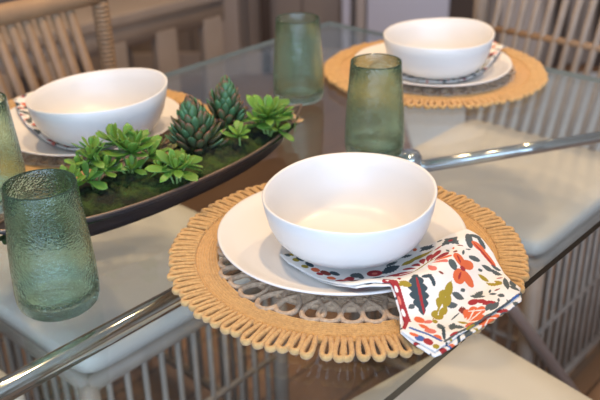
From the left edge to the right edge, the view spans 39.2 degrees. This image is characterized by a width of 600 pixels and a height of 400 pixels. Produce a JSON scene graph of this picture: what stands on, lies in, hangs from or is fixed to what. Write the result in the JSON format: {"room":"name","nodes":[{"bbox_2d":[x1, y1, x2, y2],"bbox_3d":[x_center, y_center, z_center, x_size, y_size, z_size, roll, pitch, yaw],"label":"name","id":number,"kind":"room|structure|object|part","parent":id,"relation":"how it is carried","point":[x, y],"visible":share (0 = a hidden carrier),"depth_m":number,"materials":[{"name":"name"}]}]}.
{"room":"dining room","nodes":[
{"label":"dining room","id":0,"kind":"room"},
{"bbox_2d":[0,0,597,64],"bbox_3d":[-0.046,-1.778,3.337,6.422,2.600,0.140,-1,27,0],"label":"wall","id":1,"kind":"structure","parent":0,"point":[249,10],"depth_m":3.79,"materials":[{"name":"grey paint"}]},
{"bbox_2d":[35,49,341,77],"bbox_3d":[-0.912,-0.615,3.840,2.600,0.100,0.030,-1,27,0],"label":"baseboard","id":2,"kind":"structure","parent":1,"relation":"attached to","point":[251,61],"depth_m":3.82,"materials":[{"name":"beige wood"}]},
{"bbox_2d":[222,0,241,75],"bbox_3d":[-0.324,-1.080,3.595,0.094,1.130,0.060,-1,27,0],"label":"trim","id":3,"kind":"structure","parent":1,"relation":"attached to","point":[230,25],"depth_m":3.74,"materials":[{"name":"beige wood"}]},
{"bbox_2d":[259,0,272,73],"bbox_3d":[-0.158,-1.090,3.608,0.047,1.130,0.030,-1,27,0],"label":"trim","id":4,"kind":"structure","parent":1,"relation":"attached to","point":[265,5],"depth_m":3.76,"materials":[{"name":"brown"}]},
{"bbox_2d":[342,0,349,50],"bbox_3d":[0.198,-1.092,3.599,0.033,1.130,0.050,-1,27,0],"label":"trim","id":5,"kind":"structure","parent":1,"relation":"attached to","point":[345,3],"depth_m":3.73,"materials":[{"name":"grey paint"}]},
{"bbox_2d":[355,0,364,44],"bbox_3d":[0.262,-1.093,3.599,0.038,1.130,0.050,-1,27,0],"label":"trim","id":6,"kind":"structure","parent":1,"relation":"attached to","point":[360,4],"depth_m":3.72,"materials":[{"name":"beige wood"}]},
{"bbox_2d":[366,0,448,42],"bbox_3d":[0.461,-1.531,3.382,0.359,2.100,0.050,-1,27,0],"label":"door","id":7,"kind":"structure","parent":1,"relation":"in","point":[380,14],"depth_m":3.71,"materials":[{"name":"grey paint"}]},
{"bbox_2d":[448,0,488,23],"bbox_3d":[0.741,-1.107,3.608,0.175,1.130,0.030,-1,27,0],"label":"trim","id":8,"kind":"structure","parent":1,"relation":"attached to","point":[457,8],"depth_m":3.72,"materials":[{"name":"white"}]},
{"bbox_2d":[497,0,543,56],"bbox_3d":[0.975,-1.109,3.604,0.180,1.130,0.040,-1,27,0],"label":"trim","id":9,"kind":"structure","parent":1,"relation":"attached to","point":[505,2],"depth_m":3.74,"materials":[{"name":"beige wood"}]},
{"bbox_2d":[551,0,570,67],"bbox_3d":[1.161,-1.115,3.608,0.052,1.130,0.030,-1,27,0],"label":"trim","id":10,"kind":"structure","parent":1,"relation":"attached to","point":[559,48],"depth_m":3.77,"materials":[{"name":"brown"}]},
{"bbox_2d":[592,0,599,66],"bbox_3d":[1.357,-1.119,3.608,0.076,1.130,0.030,-1,27,0],"label":"trim","id":11,"kind":"structure","parent":1,"relation":"attached to","point":[597,60],"depth_m":3.78,"materials":[{"name":"brown"}]},
{"bbox_2d":[0,64,599,399],"bbox_3d":[0.011,0.586,1.637,6.600,0.100,6.600,-1,27,0],"label":"floor","id":12,"kind":"structure","parent":0,"point":[322,130],"depth_m":2.01,"materials":[{"name":"brown wood"}]},
{"bbox_2d":[0,370,24,399],"bbox_3d":[-0.692,0.292,1.174,0.495,0.865,0.469,21,34,37],"label":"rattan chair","id":13,"kind":"object","parent":12,"relation":"on","point":[2,374],"visible":0.23,"depth_m":1.17,"materials":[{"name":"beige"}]},
{"bbox_2d":[0,0,224,165],"bbox_3d":[-0.815,-0.398,2.947,0.360,0.510,1.280,21,34,37],"label":"bench","id":14,"kind":"object","parent":12,"relation":"on","point":[134,22],"visible":0.3,"depth_m":2.97,"materials":[{"name":"beige wood"}]},
{"bbox_3d":[-0.935,-0.197,2.664,0.035,0.410,0.095,21,34,37],"label":"leg","id":15,"kind":"part","parent":14,"relation":"part of","materials":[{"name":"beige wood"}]},
{"bbox_3d":[-0.993,-0.355,2.980,0.035,0.410,0.095,21,34,37],"label":"leg","id":16,"kind":"part","parent":14,"relation":"part of","materials":[{"name":"beige wood"}]},
{"bbox_3d":[-0.785,-0.274,2.811,0.035,0.410,0.095,21,34,37],"label":"leg","id":17,"kind":"part","parent":14,"relation":"part of","materials":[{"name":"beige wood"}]},
{"bbox_3d":[-0.843,-0.432,3.128,0.035,0.410,0.095,21,34,37],"label":"leg","id":18,"kind":"part","parent":14,"relation":"part of","materials":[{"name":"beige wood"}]},
{"bbox_3d":[-0.819,-0.608,2.842,0.360,0.040,1.280,21,34,37],"label":"seat","id":19,"kind":"part","parent":14,"relation":"part of","materials":[{"name":"beige wood"}]},
{"bbox_3d":[-0.635,-0.351,2.959,0.035,0.410,0.095,21,34,37],"label":"leg","id":20,"kind":"part","parent":14,"relation":"part of","materials":[{"name":"beige wood"}]},
{"bbox_3d":[-0.693,-0.509,3.276,0.035,0.410,0.095,21,34,37],"label":"leg","id":21,"kind":"part","parent":14,"relation":"part of","materials":[{"name":"beige wood"}]},
{"bbox_3d":[-0.485,-0.428,3.107,0.035,0.410,0.095,21,34,37],"label":"leg","id":22,"kind":"part","parent":14,"relation":"part of","materials":[{"name":"beige wood"}]},
{"bbox_3d":[-0.335,-0.505,3.254,0.035,0.410,0.095,21,34,37],"label":"leg","id":23,"kind":"part","parent":14,"relation":"part of","materials":[{"name":"beige wood"}]},
{"bbox_2d":[0,0,288,399],"bbox_3d":[-0.351,0.116,1.510,0.494,0.865,0.469,21,34,37],"label":"rattan chair","id":24,"kind":"object","parent":12,"relation":"on","point":[132,261],"visible":0.52,"depth_m":1.46,"materials":[{"name":"beige"}]},
{"bbox_3d":[-0.526,-0.320,1.463,0.038,0.038,0.449,21,34,37],"label":"rail","id":25,"kind":"part","parent":24,"relation":"part of","materials":[{"name":"wicker"}]},
{"bbox_3d":[-0.310,0.456,1.339,0.031,0.410,0.031,21,34,37],"label":"leg","id":26,"kind":"part","parent":24,"relation":"part of","materials":[{"name":"wicker"}]},
{"bbox_3d":[-0.375,-0.202,1.694,0.027,0.450,0.043,-17,31,-28],"label":"post","id":27,"kind":"part","parent":24,"relation":"part of","materials":[{"name":"wicker"}]},
{"bbox_2d":[0,204,250,372],"bbox_3d":[-0.341,0.108,1.498,0.470,0.038,0.430,21,34,37],"label":"seat cushion","id":28,"kind":"object","parent":24,"relation":"on","point":[132,261],"depth_m":1.36,"materials":[{"name":"beige fabric"}]},
{"bbox_3d":[-0.341,0.142,1.513,0.465,0.027,0.432,21,34,37],"label":"seat frame","id":29,"kind":"part","parent":24,"relation":"part of","materials":[{"name":"wicker"}]},
{"bbox_3d":[-0.338,0.296,1.592,0.453,0.014,0.420,21,34,37],"label":"rail","id":30,"kind":"part","parent":24,"relation":"part of","materials":[{"name":"wicker"}]},
{"bbox_3d":[-0.334,0.466,1.676,0.462,0.023,0.428,21,34,37],"label":"rail","id":31,"kind":"part","parent":24,"relation":"part of","materials":[{"name":"wicker"}]},
{"bbox_3d":[-0.037,0.316,1.607,0.031,0.410,0.031,21,34,37],"label":"leg","id":32,"kind":"part","parent":24,"relation":"part of","materials":[{"name":"wicker"}]},
{"bbox_2d":[0,21,599,399],"bbox_3d":[-0.166,0.350,1.160,0.807,0.745,1.788,21,34,37],"label":"dining table","id":33,"kind":"object","parent":12,"relation":"on","point":[39,371],"visible":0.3,"depth_m":0.89,"materials":[{"name":"silver glass"}]},
{"bbox_2d":[0,92,25,213],"bbox_3d":[-0.365,-0.055,0.979,0.080,0.130,0.081,15,31,29],"label":"tumbler","id":34,"kind":"object","parent":33,"relation":"on","point":[12,164],"visible":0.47,"depth_m":0.96,"materials":[{"name":"green glass"}]},
{"bbox_2d":[1,168,99,321],"bbox_3d":[-0.237,0.043,0.799,0.081,0.130,0.080,-1,27,0],"label":"tumbler","id":35,"kind":"object","parent":33,"relation":"on","point":[54,274],"visible":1,"depth_m":0.78,"materials":[{"name":"green glass"}]},
{"bbox_2d":[8,89,210,178],"bbox_3d":[-0.319,-0.105,1.231,0.382,0.008,0.378,10,29,22],"label":"placemat","id":36,"kind":"object","parent":33,"relation":"on","point":[178,97],"visible":0.06,"depth_m":1.13,"materials":[{"name":"wicker"}]},
{"bbox_2d":[10,97,178,156],"bbox_3d":[-0.300,-0.110,1.211,0.260,0.021,0.265,-1,27,0],"label":"plate","id":37,"kind":"object","parent":36,"relation":"on","point":[30,142],"visible":0.18,"depth_m":1.17,"materials":[{"name":"white ceramic"}]},
{"bbox_2d":[13,91,80,150],"bbox_3d":[-0.352,-0.114,1.203,0.075,0.023,0.262,-23,34,-37],"label":"napkin","id":38,"kind":"object","parent":37,"relation":"on","point":[20,101],"visible":0.24,"depth_m":1.21,"materials":[{"name":"fabric"}]},
{"bbox_2d":[25,68,167,147],"bbox_3d":[-0.275,-0.127,1.161,0.190,0.072,0.181,-1,27,0],"label":"bowl","id":39,"kind":"object","parent":37,"relation":"on","point":[67,109],"visible":0.83,"depth_m":1.19,"materials":[{"name":"white ceramic"}]},
{"bbox_2d":[0,104,301,235],"bbox_3d":[-0.159,-0.032,1.037,0.122,0.046,0.486,21,34,37],"label":"planter","id":40,"kind":"object","parent":33,"relation":"on","point":[129,214],"visible":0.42,"depth_m":0.99,"materials":[{"name":"wood"}]},
{"bbox_2d":[0,117,299,244],"bbox_3d":[-0.160,-0.042,1.032,0.103,0.017,0.462,21,34,37],"label":"moss","id":41,"kind":"object","parent":40,"relation":"in","point":[123,190],"visible":0.47,"depth_m":1.00,"materials":[{"name":"green plant"}]},
{"bbox_2d":[55,163,85,181],"bbox_3d":[-0.268,-0.015,0.943,0.059,0.049,0.044,-1,27,0],"label":"succulent","id":42,"kind":"object","parent":41,"relation":"on","point":[72,166],"visible":0.21,"depth_m":0.94,"materials":[{"name":"green plant"}]},
{"bbox_2d":[64,135,116,189],"bbox_3d":[-0.244,-0.041,0.975,0.069,0.065,0.065,-4,27,-6],"label":"succulent","id":43,"kind":"object","parent":41,"relation":"on","point":[98,167],"visible":0.96,"depth_m":0.97,"materials":[{"name":"green plant"}]},
{"bbox_3d":[-0.255,-0.027,0.970,0.054,0.046,0.023,-20,32,-32],"label":"stem","id":44,"kind":"part","parent":43,"relation":"part of","materials":[{"name":"green plant"}]},
{"bbox_2d":[95,122,170,174],"bbox_3d":[-0.203,-0.056,0.999,0.097,0.070,0.077,-1,27,0],"label":"succulent","id":45,"kind":"object","parent":41,"relation":"on","point":[132,142],"visible":0.91,"depth_m":1.00,"materials":[{"name":"green plant"}]},
{"bbox_3d":[-0.204,-0.044,1.006,0.034,0.042,0.041,14,31,28],"label":"stem","id":46,"kind":"part","parent":45,"relation":"part of","materials":[{"name":"green plant"}]},
{"bbox_2d":[145,135,185,154],"bbox_3d":[-0.166,-0.061,1.038,0.056,0.041,0.034,-14,29,-23],"label":"succulent","id":47,"kind":"object","parent":41,"relation":"on","point":[172,146],"visible":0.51,"depth_m":1.03,"materials":[{"name":"green plant"}]},
{"bbox_2d":[144,148,202,183],"bbox_3d":[-0.146,-0.039,0.987,0.068,0.047,0.066,-1,27,0],"label":"succulent","id":48,"kind":"object","parent":41,"relation":"on","point":[176,158],"visible":1,"depth_m":0.98,"materials":[{"name":"green plant"}]},
{"bbox_3d":[-0.147,-0.028,0.994,0.028,0.022,0.010,-3,27,-4],"label":"stem","id":49,"kind":"part","parent":48,"relation":"part of","materials":[{"name":"green plant"}]},
{"bbox_2d":[165,94,228,153],"bbox_3d":[-0.132,-0.093,1.072,0.083,0.089,0.081,-1,27,0],"label":"succulent","id":50,"kind":"object","parent":41,"relation":"on","point":[192,116],"visible":1,"depth_m":1.06,"materials":[{"name":"green plant"}]},
{"bbox_2d":[206,74,252,135],"bbox_3d":[-0.101,-0.122,1.120,0.071,0.093,0.068,6,28,14],"label":"succulent","id":51,"kind":"object","parent":41,"relation":"on","point":[226,105],"visible":0.79,"depth_m":1.10,"materials":[{"name":"green plant"}]},
{"bbox_3d":[-0.100,-0.109,1.127,0.012,0.063,0.012,9,29,20],"label":"stem","id":52,"kind":"part","parent":51,"relation":"part of","materials":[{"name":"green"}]},
{"bbox_2d":[220,120,250,145],"bbox_3d":[-0.080,-0.081,1.079,0.038,0.037,0.033,6,28,14],"label":"succulent","id":53,"kind":"object","parent":41,"relation":"on","point":[238,125],"visible":1,"depth_m":1.07,"materials":[{"name":"green plant"}]},
{"bbox_2d":[240,94,294,140],"bbox_3d":[-0.043,-0.111,1.115,0.075,0.058,0.071,-1,27,0],"label":"succulent","id":54,"kind":"object","parent":41,"relation":"on","point":[268,109],"visible":0.99,"depth_m":1.11,"materials":[{"name":"green plant"}]},
{"bbox_3d":[-0.043,-0.096,1.120,0.026,0.026,0.024,-1,27,0],"label":"stem","id":55,"kind":"part","parent":54,"relation":"part of","materials":[{"name":"green plant"}]},
{"bbox_2d":[286,114,303,131],"bbox_3d":[-0.006,-0.104,1.141,0.025,0.024,0.023,-1,27,0],"label":"succulent","id":56,"kind":"object","parent":40,"relation":"in","point":[294,117],"visible":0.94,"depth_m":1.14,"materials":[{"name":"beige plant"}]},
{"bbox_2d":[273,12,323,105],"bbox_3d":[-0.003,-0.219,1.311,0.081,0.130,0.080,3,27,7],"label":"tumbler","id":57,"kind":"object","parent":33,"relation":"on","point":[298,68],"visible":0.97,"depth_m":1.28,"materials":[{"name":"green glass"}]},
{"bbox_2d":[166,183,529,362],"bbox_3d":[0.050,0.053,0.902,0.378,0.008,0.382,22,35,38],"label":"placemat","id":58,"kind":"object","parent":33,"relation":"on","point":[196,272],"visible":0.45,"depth_m":0.81,"materials":[{"name":"wicker"}]},
{"bbox_2d":[217,191,465,295],"bbox_3d":[0.044,0.038,0.904,0.265,0.021,0.259,-1,27,0],"label":"plate","id":59,"kind":"object","parent":58,"relation":"on","point":[245,237],"visible":0.42,"depth_m":0.89,"materials":[{"name":"white ceramic"}]},
{"bbox_2d":[262,152,437,268],"bbox_3d":[0.051,0.013,0.876,0.179,0.067,0.180,-1,27,0],"label":"bowl","id":60,"kind":"object","parent":59,"relation":"on","point":[345,210],"visible":1,"depth_m":0.91,"materials":[{"name":"white ceramic"}]},
{"bbox_2d":[279,229,521,356],"bbox_3d":[0.110,0.063,0.834,0.167,0.026,0.221,-21,33,-34],"label":"napkin","id":61,"kind":"object","parent":59,"relation":"on","point":[445,290],"visible":0.93,"depth_m":0.79,"materials":[{"name":"fabric"}]},
{"bbox_2d":[345,53,404,156],"bbox_3d":[0.099,-0.121,1.111,0.080,0.130,0.081,-13,29,-22],"label":"tumbler","id":62,"kind":"object","parent":33,"relation":"on","point":[374,120],"visible":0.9,"depth_m":1.08,"materials":[{"name":"green glass"}]},
{"bbox_2d":[324,40,548,109],"bbox_3d":[0.229,-0.225,1.448,0.378,0.008,0.382,0,27,3],"label":"placemat","id":63,"kind":"object","parent":33,"relation":"on","point":[527,75],"visible":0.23,"depth_m":1.36,"materials":[{"name":"wicker"}]},
{"bbox_2d":[355,43,511,86],"bbox_3d":[0.224,-0.229,1.429,0.262,0.021,0.262,-1,27,0],"label":"plate","id":64,"kind":"object","parent":63,"relation":"on","point":[501,65],"visible":0.27,"depth_m":1.38,"materials":[{"name":"white ceramic"}]},
{"bbox_2d":[403,41,505,82],"bbox_3d":[0.283,-0.237,1.423,0.267,0.023,0.108,-21,33,-34],"label":"napkin","id":65,"kind":"object","parent":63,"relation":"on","point":[496,47],"visible":0.33,"depth_m":1.38,"materials":[{"name":"fabric"}]},
{"bbox_2d":[383,18,494,79],"bbox_3d":[0.226,-0.247,1.384,0.180,0.069,0.173,-1,27,0],"label":"bowl","id":66,"kind":"object","parent":65,"relation":"on","point":[430,48],"visible":0.96,"depth_m":1.37,"materials":[{"name":"white ceramic"}]},
{"bbox_3d":[0.376,0.198,1.478,0.552,0.711,0.022,-19,32,-31],"label":"leg","id":67,"kind":"part","parent":33,"relation":"part of","materials":[{"name":"silver metal"}]},
{"bbox_2d":[351,333,591,399],"bbox_3d":[0.248,0.364,0.994,0.462,0.865,0.494,-20,32,-33],"label":"rattan chair","id":68,"kind":"object","parent":12,"relation":"on","point":[478,368],"visible":0.87,"depth_m":1.16,"materials":[{"name":"beige fabric"}]},
{"bbox_2d":[350,0,599,376],"bbox_3d":[0.429,-0.041,1.792,0.462,0.865,0.494,21,34,37],"label":"rattan chair","id":69,"kind":"object","parent":12,"relation":"on","point":[550,199],"visible":0.51,"depth_m":1.77,"materials":[{"name":"beige"}]},
{"bbox_3d":[0.127,0.183,1.864,0.031,0.410,0.031,21,34,37],"label":"leg","id":70,"kind":"part","parent":69,"relation":"part of","materials":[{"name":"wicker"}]},
{"bbox_3d":[0.416,-0.358,1.975,0.027,0.450,0.043,12,29,24],"label":"post","id":71,"kind":"part","parent":69,"relation":"part of","materials":[{"name":"wicker"}]},
{"bbox_3d":[0.426,0.309,1.958,0.428,0.023,0.462,21,34,37],"label":"rail","id":72,"kind":"part","parent":69,"relation":"part of","materials":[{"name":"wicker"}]},
{"bbox_2d":[413,120,599,254],"bbox_3d":[0.421,-0.048,1.779,0.430,0.038,0.470,21,34,37],"label":"seat cushion","id":73,"kind":"object","parent":69,"relation":"on","point":[550,198],"depth_m":1.72,"materials":[{"name":"beige fabric"}]},
{"bbox_3d":[0.429,0.301,1.619,0.031,0.410,0.031,21,34,37],"label":"leg","id":74,"kind":"part","parent":69,"relation":"part of","materials":[{"name":"wicker"}]},
{"bbox_3d":[0.424,0.140,1.873,0.420,0.014,0.453,21,34,37],"label":"rail","id":75,"kind":"part","parent":69,"relation":"part of","materials":[{"name":"wicker"}]},
{"bbox_3d":[0.574,-0.343,1.826,0.425,0.016,0.016,21,34,37],"label":"cross rail","id":76,"kind":"part","parent":69,"relation":"part of","materials":[{"name":"wicker"}]},
{"bbox_3d":[0.419,-0.015,1.796,0.432,0.027,0.465,21,34,37],"label":"seat frame","id":77,"kind":"part","parent":69,"relation":"part of","materials":[{"name":"fabric"}]},
{"bbox_2d":[403,72,599,150],"bbox_3d":[1.186,-0.216,3.064,1.580,0.009,1.550,-1,27,0],"label":"rug","id":78,"kind":"object","parent":12,"relation":"on","point":[422,125],"visible":0.17,"depth_m":3.29,"materials":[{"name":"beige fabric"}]}
]}

